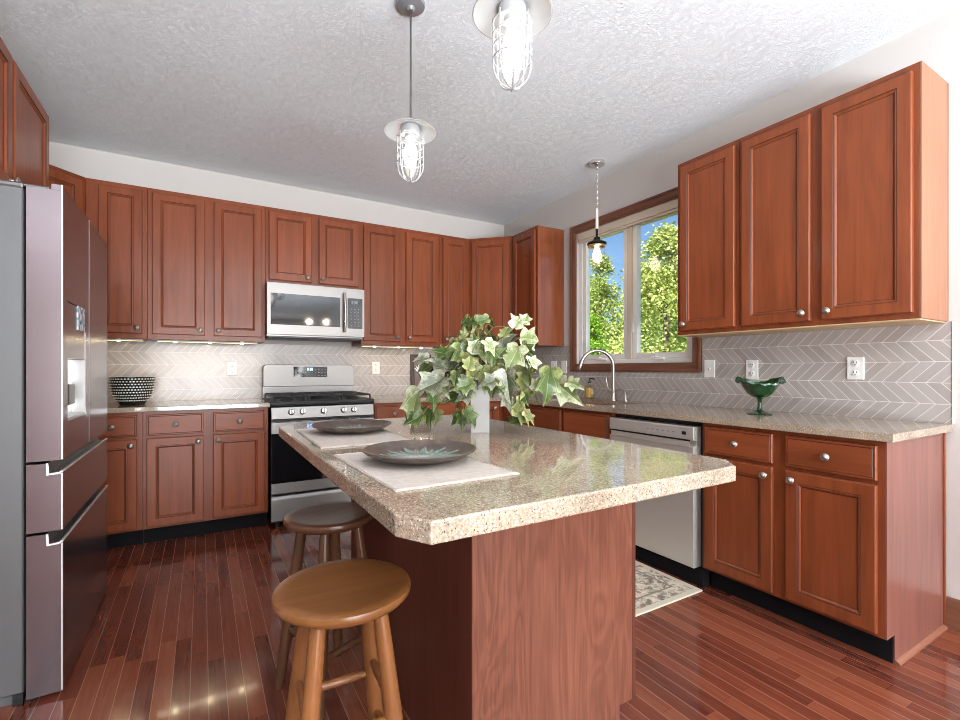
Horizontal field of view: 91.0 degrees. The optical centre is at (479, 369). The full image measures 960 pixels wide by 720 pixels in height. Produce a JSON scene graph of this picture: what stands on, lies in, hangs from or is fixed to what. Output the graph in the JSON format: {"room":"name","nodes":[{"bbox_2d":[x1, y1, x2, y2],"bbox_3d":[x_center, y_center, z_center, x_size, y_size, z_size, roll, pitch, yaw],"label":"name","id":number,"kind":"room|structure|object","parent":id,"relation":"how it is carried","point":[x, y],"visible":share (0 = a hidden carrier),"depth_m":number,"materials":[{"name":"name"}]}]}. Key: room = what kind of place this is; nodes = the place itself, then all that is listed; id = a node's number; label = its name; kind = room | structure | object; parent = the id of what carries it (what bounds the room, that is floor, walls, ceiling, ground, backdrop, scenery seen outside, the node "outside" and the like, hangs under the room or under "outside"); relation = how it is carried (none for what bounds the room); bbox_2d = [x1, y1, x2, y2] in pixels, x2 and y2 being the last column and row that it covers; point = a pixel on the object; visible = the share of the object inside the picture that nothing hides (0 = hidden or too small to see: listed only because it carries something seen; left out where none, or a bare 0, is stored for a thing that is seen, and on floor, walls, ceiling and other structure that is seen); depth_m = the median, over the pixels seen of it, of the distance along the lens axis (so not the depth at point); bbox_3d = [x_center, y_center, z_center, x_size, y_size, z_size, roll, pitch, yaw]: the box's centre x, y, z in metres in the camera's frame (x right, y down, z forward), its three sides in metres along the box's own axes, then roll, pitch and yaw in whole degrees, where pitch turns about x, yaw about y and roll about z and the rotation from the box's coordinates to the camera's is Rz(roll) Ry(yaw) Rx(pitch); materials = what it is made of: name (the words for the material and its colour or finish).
{"room":"kitchen","nodes":[
{"label":"kitchen","id":0,"kind":"room"},
{"bbox_2d":[49,141,503,402],"bbox_3d":[-1.546,-0.217,4.240,4.403,2.750,0.140,0,0,-30],"label":"wall","id":1,"kind":"structure","parent":0,"point":[85,162],"depth_m":3.97,"materials":[{"name":"grey paint"}]},
{"bbox_2d":[49,164,85,215],"bbox_3d":[-2.901,-0.749,3.004,0.606,1.069,0.609,0,0,-30],"label":"upper cabinet","id":2,"kind":"object","parent":1,"relation":"attached to","point":[75,185],"visible":0.02,"depth_m":3.07,"materials":[{"name":"brown wood"}]},
{"bbox_2d":[86,178,150,340],"bbox_3d":[-2.557,-0.749,3.354,0.340,1.069,0.355,0,0,-30],"label":"upper cabinet","id":3,"kind":"object","parent":1,"relation":"attached to","point":[118,212],"visible":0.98,"depth_m":3.26,"materials":[{"name":"brown wood"}]},
{"bbox_2d":[107,338,143,340],"bbox_3d":[-2.532,-0.206,3.305,0.290,0.016,0.032,0,0,-30],"label":"light","id":4,"kind":"object","parent":3,"relation":"attached to","point":[107,338],"visible":0.79,"depth_m":3.31,"materials":[{"name":"beige"}]},
{"bbox_2d":[148,188,264,343],"bbox_3d":[-2.082,-0.749,3.633,0.760,1.069,0.355,0,0,-30],"label":"upper cabinet","id":5,"kind":"object","parent":1,"relation":"attached to","point":[206,255],"visible":1,"depth_m":3.50,"materials":[{"name":"brown wood"}]},
{"bbox_2d":[157,340,257,343],"bbox_3d":[-2.054,-0.206,3.587,0.660,0.016,0.032,0,0,-30],"label":"light","id":6,"kind":"object","parent":5,"relation":"attached to","point":[157,340],"visible":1,"depth_m":3.56,"materials":[{"name":"beige"}]},
{"bbox_2d":[227,361,236,375],"bbox_3d":[-2.027,-0.006,3.859,0.074,0.116,0.011,0,0,-30],"label":"wall outlet","id":7,"kind":"object","parent":1,"relation":"attached to","point":[231,365],"visible":1,"depth_m":3.86,"materials":[{"name":"white plastic"}]},
{"bbox_2d":[107,340,460,402],"bbox_3d":[-1.529,0.015,4.164,4.152,0.456,0.008,0,0,-30],"label":"backsplash","id":8,"kind":"structure","parent":1,"relation":"attached to","point":[181,370],"depth_m":3.86,"materials":[{"name":"tile"}]},
{"bbox_2d":[265,206,360,289],"bbox_3d":[-1.427,-0.979,4.019,0.760,0.609,0.355,0,0,-30],"label":"upper cabinet","id":9,"kind":"object","parent":1,"relation":"attached to","point":[301,248],"visible":0.98,"depth_m":3.88,"materials":[{"name":"brown wood"}]},
{"bbox_2d":[265,282,363,341],"bbox_3d":[-1.396,-0.457,3.959,0.753,0.428,0.472,0,0,-30],"label":"microwave","id":10,"kind":"object","parent":9,"relation":"attached to","point":[293,312],"visible":0.99,"depth_m":3.79,"materials":[{"name":"silver metal"}]},
{"bbox_2d":[372,362,379,373],"bbox_3d":[-0.986,-0.014,4.472,0.074,0.116,0.011,0,0,-30],"label":"wall outlet","id":11,"kind":"object","parent":1,"relation":"attached to","point":[375,365],"visible":1,"depth_m":4.47,"materials":[{"name":"white plastic"}]},
{"bbox_2d":[352,222,438,346],"bbox_3d":[-0.774,-0.749,4.404,0.753,1.069,0.355,0,0,-30],"label":"upper cabinet","id":12,"kind":"object","parent":1,"relation":"attached to","point":[400,266],"visible":0.98,"depth_m":4.29,"materials":[{"name":"brown wood"}]},
{"bbox_2d":[362,345,432,347],"bbox_3d":[-0.752,-0.206,4.353,0.680,0.016,0.032,0,0,-30],"label":"light","id":13,"kind":"object","parent":12,"relation":"attached to","point":[362,345],"visible":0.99,"depth_m":4.34,"materials":[{"name":"beige"}]},
{"bbox_2d":[433,234,468,347],"bbox_3d":[-0.309,-0.749,4.677,0.323,1.069,0.355,0,0,-30],"label":"upper cabinet","id":14,"kind":"object","parent":1,"relation":"attached to","point":[453,251],"visible":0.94,"depth_m":4.55,"materials":[{"name":"brown wood"}]},
{"bbox_2d":[469,236,512,336],"bbox_3d":[0.158,-0.749,4.806,0.606,1.069,0.608,0,0,-30],"label":"upper cabinet","id":15,"kind":"object","parent":1,"relation":"attached to","point":[490,259],"visible":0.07,"depth_m":4.58,"materials":[{"name":"brown wood"}]},
{"bbox_2d":[0,0,959,224],"bbox_3d":[-0.088,-1.642,-2.213,8.440,0.100,12.740,0,0,-30],"label":"ceiling","id":16,"kind":"structure","parent":0,"point":[296,93],"depth_m":2.58,"materials":[{"name":"white paint"}]},
{"bbox_2d":[383,0,436,182],"bbox_3d":[-0.301,-1.202,2.051,0.233,0.780,0.233,0,0,-30],"label":"cage pendant light","id":17,"kind":"object","parent":16,"relation":"hanging from","point":[410,131],"visible":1,"depth_m":2.04,"materials":[{"name":"grey metal"}]},
{"bbox_2d":[401,123,419,139],"bbox_3d":[-0.301,-1.028,2.051,0.084,0.048,0.084,0,0,-30],"label":"socket","id":18,"kind":"object","parent":17,"relation":"attached to","point":[412,130],"depth_m":2.02,"materials":[{"name":"grey ceramic"}]},
{"bbox_2d":[472,0,552,91],"bbox_3d":[0.094,-1.202,1.370,0.233,0.780,0.233,0,0,-30],"label":"cage pendant light","id":19,"kind":"object","parent":16,"relation":"hanging from","point":[509,22],"visible":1,"depth_m":1.36,"materials":[{"name":"grey metal"}]},
{"bbox_2d":[498,0,526,26],"bbox_3d":[0.094,-1.028,1.370,0.084,0.048,0.084,0,0,-30],"label":"socket","id":20,"kind":"object","parent":19,"relation":"attached to","point":[507,9],"depth_m":1.35,"materials":[{"name":"grey ceramic"}]},
{"bbox_2d":[587,158,606,262],"bbox_3d":[0.898,-1.192,3.625,0.147,0.800,0.147,0,0,2],"label":"pendant light","id":21,"kind":"object","parent":16,"relation":"hanging from","point":[596,244],"visible":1,"depth_m":3.61,"materials":[{"name":"silver metal"}]},
{"bbox_2d":[0,516,959,719],"bbox_3d":[-0.088,1.208,-2.213,8.440,0.100,12.740,0,0,-30],"label":"floor","id":22,"kind":"structure","parent":0,"point":[186,628],"depth_m":1.87,"materials":[{"name":"brown wood"}]},
{"bbox_2d":[0,179,107,706],"bbox_3d":[-2.073,0.252,1.867,0.826,1.813,0.927,0,0,-30],"label":"refrigerator","id":23,"kind":"object","parent":22,"relation":"on","point":[53,259],"visible":1,"depth_m":1.66,"materials":[{"name":"grey metal"}]},
{"bbox_2d":[98,412,143,548],"bbox_3d":[-2.743,0.717,3.067,0.945,0.882,0.660,0,0,-30],"label":"base cabinet","id":24,"kind":"object","parent":22,"relation":"on","point":[123,433],"visible":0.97,"depth_m":3.01,"materials":[{"name":"brown wood"}]},
{"bbox_2d":[107,398,269,412],"bbox_3d":[-2.418,0.260,3.264,1.704,0.032,0.639,0,0,-30],"label":"countertop","id":25,"kind":"structure","parent":24,"relation":"on","point":[149,406],"depth_m":3.27,"materials":[{"name":"beige stone"}]},
{"bbox_2d":[108,377,155,404],"bbox_3d":[-2.424,0.149,3.294,0.270,0.188,0.269,0,0,-30],"label":"serving bowl","id":26,"kind":"object","parent":25,"relation":"on","point":[125,390],"visible":1,"depth_m":3.21,"materials":[{"name":"black ceramic"}]},
{"bbox_2d":[142,407,267,543],"bbox_3d":[-2.012,0.717,3.498,0.750,0.882,0.660,0,0,-30],"label":"base cabinet","id":27,"kind":"object","parent":22,"relation":"on","point":[204,471],"visible":0.99,"depth_m":3.25,"materials":[{"name":"brown wood"}]},
{"bbox_2d":[262,365,373,525],"bbox_3d":[-1.333,0.559,3.862,0.766,1.197,0.704,0,0,-30],"label":"gas range","id":28,"kind":"object","parent":22,"relation":"on","point":[294,393],"visible":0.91,"depth_m":3.59,"materials":[{"name":"silver metal"}]},
{"bbox_2d":[262,396,373,405],"bbox_3d":[-1.326,0.251,3.849,0.766,0.027,0.577,0,0,-30],"label":"cooktop","id":29,"kind":"object","parent":28,"relation":"in","point":[325,400],"depth_m":3.69,"materials":[{"name":"black metal"}]},
{"bbox_2d":[274,501,372,719],"bbox_3d":[-0.552,0.844,1.738,0.320,0.632,0.320,0,0,37],"label":"bar stool","id":30,"kind":"object","parent":22,"relation":"on","point":[327,520],"visible":0.51,"depth_m":1.70,"materials":[{"name":"brown wood"}]},
{"bbox_2d":[271,558,410,719],"bbox_3d":[-0.336,0.844,1.163,0.328,0.632,0.328,0,0,-27],"label":"bar stool","id":31,"kind":"object","parent":22,"relation":"on","point":[344,593],"visible":1,"depth_m":1.12,"materials":[{"name":"brown wood"}]},
{"bbox_2d":[373,401,455,418],"bbox_3d":[-0.685,0.717,4.279,0.767,0.882,0.660,0,0,-30],"label":"base cabinet","id":32,"kind":"object","parent":22,"relation":"on","point":[381,410],"visible":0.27,"depth_m":3.92,"materials":[{"name":"brown wood"}]},
{"bbox_2d":[456,401,502,420],"bbox_3d":[0.104,0.717,4.597,0.912,0.880,0.913,0,0,-30],"label":"base cabinet","id":33,"kind":"object","parent":22,"relation":"on","point":[495,409],"visible":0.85,"depth_m":4.13,"materials":[{"name":"brown wood"}]},
{"bbox_2d":[351,498,634,719],"bbox_3d":[-0.026,0.722,1.854,0.652,0.873,1.134,0,0,-30],"label":"kitchen island","id":34,"kind":"object","parent":22,"relation":"on","point":[536,621],"visible":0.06,"depth_m":1.35,"materials":[{"name":"brown wood"}]},
{"bbox_2d":[279,415,735,544],"bbox_3d":[-0.100,0.264,1.653,0.943,0.040,1.565,0,0,-30],"label":"island countertop","id":35,"kind":"structure","parent":34,"relation":"on","point":[562,474],"depth_m":1.07,"materials":[{"name":"beige stone"}]},
{"bbox_2d":[296,428,411,448],"bbox_3d":[-0.476,0.241,1.737,0.307,0.005,0.502,0,0,-29],"label":"placemat","id":36,"kind":"object","parent":35,"relation":"on","point":[322,439],"visible":0.68,"depth_m":1.64,"materials":[{"name":"fabric"}]},
{"bbox_2d":[311,419,390,433],"bbox_3d":[-0.490,0.223,1.810,0.298,0.033,0.298,0,0,20],"label":"decorative plate","id":37,"kind":"object","parent":36,"relation":"on","point":[348,426],"visible":1,"depth_m":1.85,"materials":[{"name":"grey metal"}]},
{"bbox_2d":[334,452,519,491],"bbox_3d":[-0.160,0.241,1.209,0.307,0.005,0.462,0,0,-32],"label":"placemat","id":38,"kind":"object","parent":35,"relation":"on","point":[396,477],"visible":0.66,"depth_m":1.11,"materials":[{"name":"fabric"}]},
{"bbox_2d":[362,439,476,464],"bbox_3d":[-0.158,0.223,1.245,0.298,0.033,0.298,0,0,-40],"label":"decorative plate","id":39,"kind":"object","parent":38,"relation":"on","point":[420,451],"visible":1,"depth_m":1.28,"materials":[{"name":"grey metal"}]},
{"bbox_2d":[413,455,427,457],"bbox_3d":[-0.158,0.229,1.245,0.044,0.004,0.044,0,0,-18],"label":"flower","id":40,"kind":"object","parent":39,"relation":"on","point":[414,456],"depth_m":1.23,"materials":[{"name":"plant"}]},
{"bbox_2d":[470,381,488,432],"bbox_3d":[-0.002,0.143,1.848,0.072,0.200,0.072,0,0,-3],"label":"vase","id":41,"kind":"object","parent":35,"relation":"on","point":[480,404],"visible":0.66,"depth_m":1.81,"materials":[{"name":"grey ceramic"}]},
{"bbox_2d":[399,313,583,430],"bbox_3d":[0.051,0.009,1.819,0.579,0.453,0.478,0,0,37],"label":"arrangement","id":42,"kind":"object","parent":41,"relation":"in","point":[484,357],"visible":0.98,"depth_m":1.77,"materials":[{"name":"green plant"}]},
{"bbox_2d":[503,403,526,424],"bbox_3d":[0.533,0.717,4.116,0.660,0.882,0.351,0,0,-30],"label":"base cabinet","id":43,"kind":"object","parent":22,"relation":"on","point":[506,413],"visible":0.11,"depth_m":4.05,"materials":[{"name":"brown wood"}]},
{"bbox_2d":[527,402,617,438],"bbox_3d":[0.855,0.717,3.569,0.660,0.882,0.914,0,0,-30],"label":"base cabinet","id":44,"kind":"object","parent":22,"relation":"on","point":[577,421],"visible":0.09,"depth_m":3.33,"materials":[{"name":"brown wood"}]},
{"bbox_2d":[358,392,952,442],"bbox_3d":[0.458,0.260,3.229,1.677,0.032,3.619,0,0,-30],"label":"countertop","id":45,"kind":"structure","parent":44,"relation":"on","point":[884,430],"depth_m":2.34,"materials":[{"name":"beige stone"}]},
{"bbox_2d":[410,354,430,393],"bbox_3d":[-0.583,0.048,4.687,0.220,0.390,0.048,0,0,-30],"label":"framed print","id":46,"kind":"object","parent":45,"relation":"on","point":[414,366],"visible":0.28,"depth_m":4.65,"materials":[{"name":"brown"}]},
{"bbox_2d":[586,378,594,397],"bbox_3d":[0.927,0.157,3.962,0.075,0.174,0.076,0,0,40],"label":"soap bottle","id":47,"kind":"object","parent":45,"relation":"on","point":[589,391],"visible":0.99,"depth_m":3.94,"materials":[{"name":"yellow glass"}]},
{"bbox_2d":[577,349,616,399],"bbox_3d":[0.923,0.041,3.739,0.317,0.405,0.082,0,0,1],"label":"kitchen faucet","id":48,"kind":"object","parent":45,"relation":"on","point":[612,396],"visible":0.99,"depth_m":3.71,"materials":[{"name":"silver metal"}]},
{"bbox_2d":[612,389,627,400],"bbox_3d":[1.077,0.197,3.637,0.122,0.094,0.039,0,0,26],"label":"soap pump","id":49,"kind":"object","parent":45,"relation":"on","point":[625,395],"visible":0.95,"depth_m":3.62,"materials":[{"name":"silver metal"}]},
{"bbox_2d":[734,376,785,414],"bbox_3d":[1.524,0.141,2.572,0.269,0.205,0.194,0,0,2],"label":"bowl","id":50,"kind":"object","parent":45,"relation":"on","point":[760,390],"visible":1,"depth_m":2.53,"materials":[{"name":"green glass"}]},
{"bbox_2d":[610,414,709,587],"bbox_3d":[1.247,0.721,2.897,0.633,0.870,0.628,0,0,-30],"label":"dishwasher","id":51,"kind":"object","parent":22,"relation":"on","point":[669,528],"visible":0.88,"depth_m":2.63,"materials":[{"name":"silver metal"}]},
{"bbox_2d":[635,560,702,616],"bbox_3d":[0.480,1.153,2.990,0.636,0.009,1.608,0,0,-30],"label":"runner rug","id":52,"kind":"object","parent":22,"relation":"on","point":[654,589],"visible":0.25,"depth_m":2.46,"materials":[{"name":"fabric"}]},
{"bbox_2d":[703,423,947,665],"bbox_3d":[1.613,0.717,2.283,0.660,0.882,0.789,0,0,-30],"label":"base cabinet","id":53,"kind":"object","parent":22,"relation":"on","point":[842,539],"visible":0.99,"depth_m":2.02,"materials":[{"name":"brown wood"}]},
{"bbox_2d":[504,9,959,599],"bbox_3d":[3.498,-0.217,-0.124,0.140,2.750,12.500,0,0,-30],"label":"wall","id":54,"kind":"structure","parent":0,"point":[936,43],"depth_m":2.54,"materials":[{"name":"grey paint"}]},
{"bbox_2d":[513,225,563,347],"bbox_3d":[0.522,-0.749,4.435,0.355,1.069,0.398,0,0,-30],"label":"upper cabinet","id":55,"kind":"object","parent":54,"relation":"attached to","point":[538,251],"visible":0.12,"depth_m":4.29,"materials":[{"name":"brown wood"}]},
{"bbox_2d":[551,361,556,367],"bbox_3d":[0.697,-0.020,4.465,0.011,0.116,0.074,0,0,-30],"label":"wall outlet","id":56,"kind":"object","parent":54,"relation":"attached to","point":[553,363],"visible":0.56,"depth_m":4.46,"materials":[{"name":"white plastic"}]},
{"bbox_2d":[561,361,566,372],"bbox_3d":[0.772,-0.020,4.338,0.010,0.116,0.074,0,0,-30],"label":"light switch","id":57,"kind":"object","parent":54,"relation":"attached to","point":[563,363],"visible":0.88,"depth_m":4.33,"materials":[{"name":"white plastic"}]},
{"bbox_2d":[570,187,701,371],"bbox_3d":[1.189,-0.627,3.733,0.124,1.294,1.294,0,0,-30],"label":"window","id":58,"kind":"structure","parent":54,"relation":"in","point":[632,360],"depth_m":3.74,"materials":[{"name":"brown wood"}]},
{"bbox_2d":[578,198,677,243],"bbox_3d":[1.170,-1.163,3.722,0.024,0.083,1.136,0,0,-30],"label":"blind","id":59,"kind":"object","parent":58,"relation":"attached to","point":[631,222],"depth_m":3.69,"materials":[{"name":"beige plastic"}]},
{"bbox_2d":[704,360,714,377],"bbox_3d":[1.501,-0.003,3.092,0.018,0.116,0.074,0,0,-30],"label":"light switch","id":60,"kind":"object","parent":54,"relation":"attached to","point":[709,365],"visible":1,"depth_m":3.09,"materials":[{"name":"white plastic"}]},
{"bbox_2d":[678,139,761,337],"bbox_3d":[1.450,-0.745,2.859,0.355,1.076,0.395,0,0,-30],"label":"upper cabinet","id":61,"kind":"object","parent":54,"relation":"attached to","point":[709,182],"visible":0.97,"depth_m":2.77,"materials":[{"name":"brown wood"}]},
{"bbox_2d":[512,321,951,423],"bbox_3d":[1.184,0.015,3.658,0.008,0.456,3.616,0,0,-30],"label":"backsplash","id":62,"kind":"structure","parent":54,"relation":"attached to","point":[908,369],"depth_m":2.54,"materials":[{"name":"tile"}]},
{"bbox_2d":[746,360,757,378],"bbox_3d":[1.645,0.003,2.856,0.011,0.116,0.074,0,0,-30],"label":"wall outlet","id":63,"kind":"object","parent":54,"relation":"attached to","point":[751,365],"visible":0.97,"depth_m":2.85,"materials":[{"name":"white plastic"}]},
{"bbox_2d":[740,61,948,333],"bbox_3d":[1.748,-0.745,2.356,0.358,1.076,0.773,0,0,-30],"label":"upper cabinet","id":64,"kind":"object","parent":54,"relation":"attached to","point":[844,198],"visible":1,"depth_m":2.16,"materials":[{"name":"brown wood"}]},
{"bbox_2d":[847,357,863,379],"bbox_3d":[1.911,-0.005,2.403,0.011,0.116,0.074,0,0,-30],"label":"wall outlet","id":65,"kind":"object","parent":54,"relation":"attached to","point":[855,365],"visible":1,"depth_m":2.40,"materials":[{"name":"white plastic"}]},
{"bbox_2d":[851,360,858,366],"bbox_3d":[1.908,-0.030,2.402,0.004,0.033,0.033,0,0,-30],"label":"socket","id":66,"kind":"object","parent":65,"relation":"attached to","point":[854,363],"depth_m":2.40,"materials":[{"name":"grey plastic"}]},
{"bbox_2d":[851,370,858,375],"bbox_3d":[1.908,0.020,2.402,0.004,0.033,0.033,0,0,-30],"label":"socket","id":67,"kind":"object","parent":65,"relation":"attached to","point":[853,372],"depth_m":2.40,"materials":[{"name":"grey plastic"}]},
{"bbox_2d":[946,596,959,632],"bbox_3d":[4.346,1.088,-1.717,0.016,0.140,8.894,0,0,-30],"label":"baseboard","id":68,"kind":"structure","parent":54,"relation":"attached to","point":[952,604],"depth_m":2.09,"materials":[{"name":"brown wood"}]},
{"bbox_2d":[952,321,953,423],"bbox_3d":[2.102,0.015,2.097,0.010,0.456,0.004,0,0,-30],"label":"trim","id":69,"kind":"structure","parent":54,"relation":"attached to","point":[952,321],"depth_m":2.09,"materials":[{"name":"white plastic"}]},
{"bbox_3d":[-1.932,-0.217,-3.322,4.137,2.750,12.500,0,0,-30],"label":"wall","id":70,"kind":"structure","parent":0,"visible":0},
{"bbox_2d":[0,37,48,186],"bbox_3d":[-2.141,-0.983,1.766,0.660,0.601,1.039,0,0,-30],"label":"upper cabinet","id":71,"kind":"object","parent":70,"relation":"attached to","point":[24,122],"visible":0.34,"depth_m":2.00,"materials":[{"name":"brown wood"}]},
{"label":"outside","id":72,"kind":"structure","parent":0,"visible":0},
{"bbox_3d":[10.459,1.708,27.477,39.850,0.100,52.000,0,0,-30],"label":"ground","id":73,"kind":"structure","parent":72,"visible":0},
{"bbox_2d":[590,313,611,354],"bbox_3d":[2.538,0.163,11.253,2.108,2.996,1.831,0,0,40],"label":"tree","id":74,"kind":"object","parent":73,"relation":"on","point":[595,331],"visible":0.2,"depth_m":10.94,"materials":[{"name":"green plant"}]},
{"bbox_2d":[590,252,623,354],"bbox_3d":[5.422,-1.799,21.202,3.462,6.918,3.633,0,0,19],"label":"tree","id":75,"kind":"object","parent":73,"relation":"on","point":[600,291],"visible":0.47,"depth_m":20.74,"materials":[{"name":"green plant"}]},
{"bbox_2d":[599,219,686,354],"bbox_3d":[5.564,-1.409,14.104,4.525,6.139,4.118,0,0,18],"label":"tree","id":76,"kind":"object","parent":73,"relation":"on","point":[658,285],"visible":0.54,"depth_m":13.80,"materials":[{"name":"green plant"}]},
{"bbox_2d":[619,262,676,352],"bbox_3d":[8.163,-2.008,24.447,3.739,7.337,3.324,0,0,15],"label":"tree","id":77,"kind":"object","parent":73,"relation":"on","point":[643,322],"visible":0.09,"depth_m":24.08,"materials":[{"name":"green plant"}]},
{"bbox_2d":[641,296,682,349],"bbox_3d":[11.950,-1.757,30.076,6.279,6.993,7.215,0,0,10],"label":"tree","id":78,"kind":"object","parent":73,"relation":"on","point":[660,325],"visible":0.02,"depth_m":29.07,"materials":[{"name":"green plant"}]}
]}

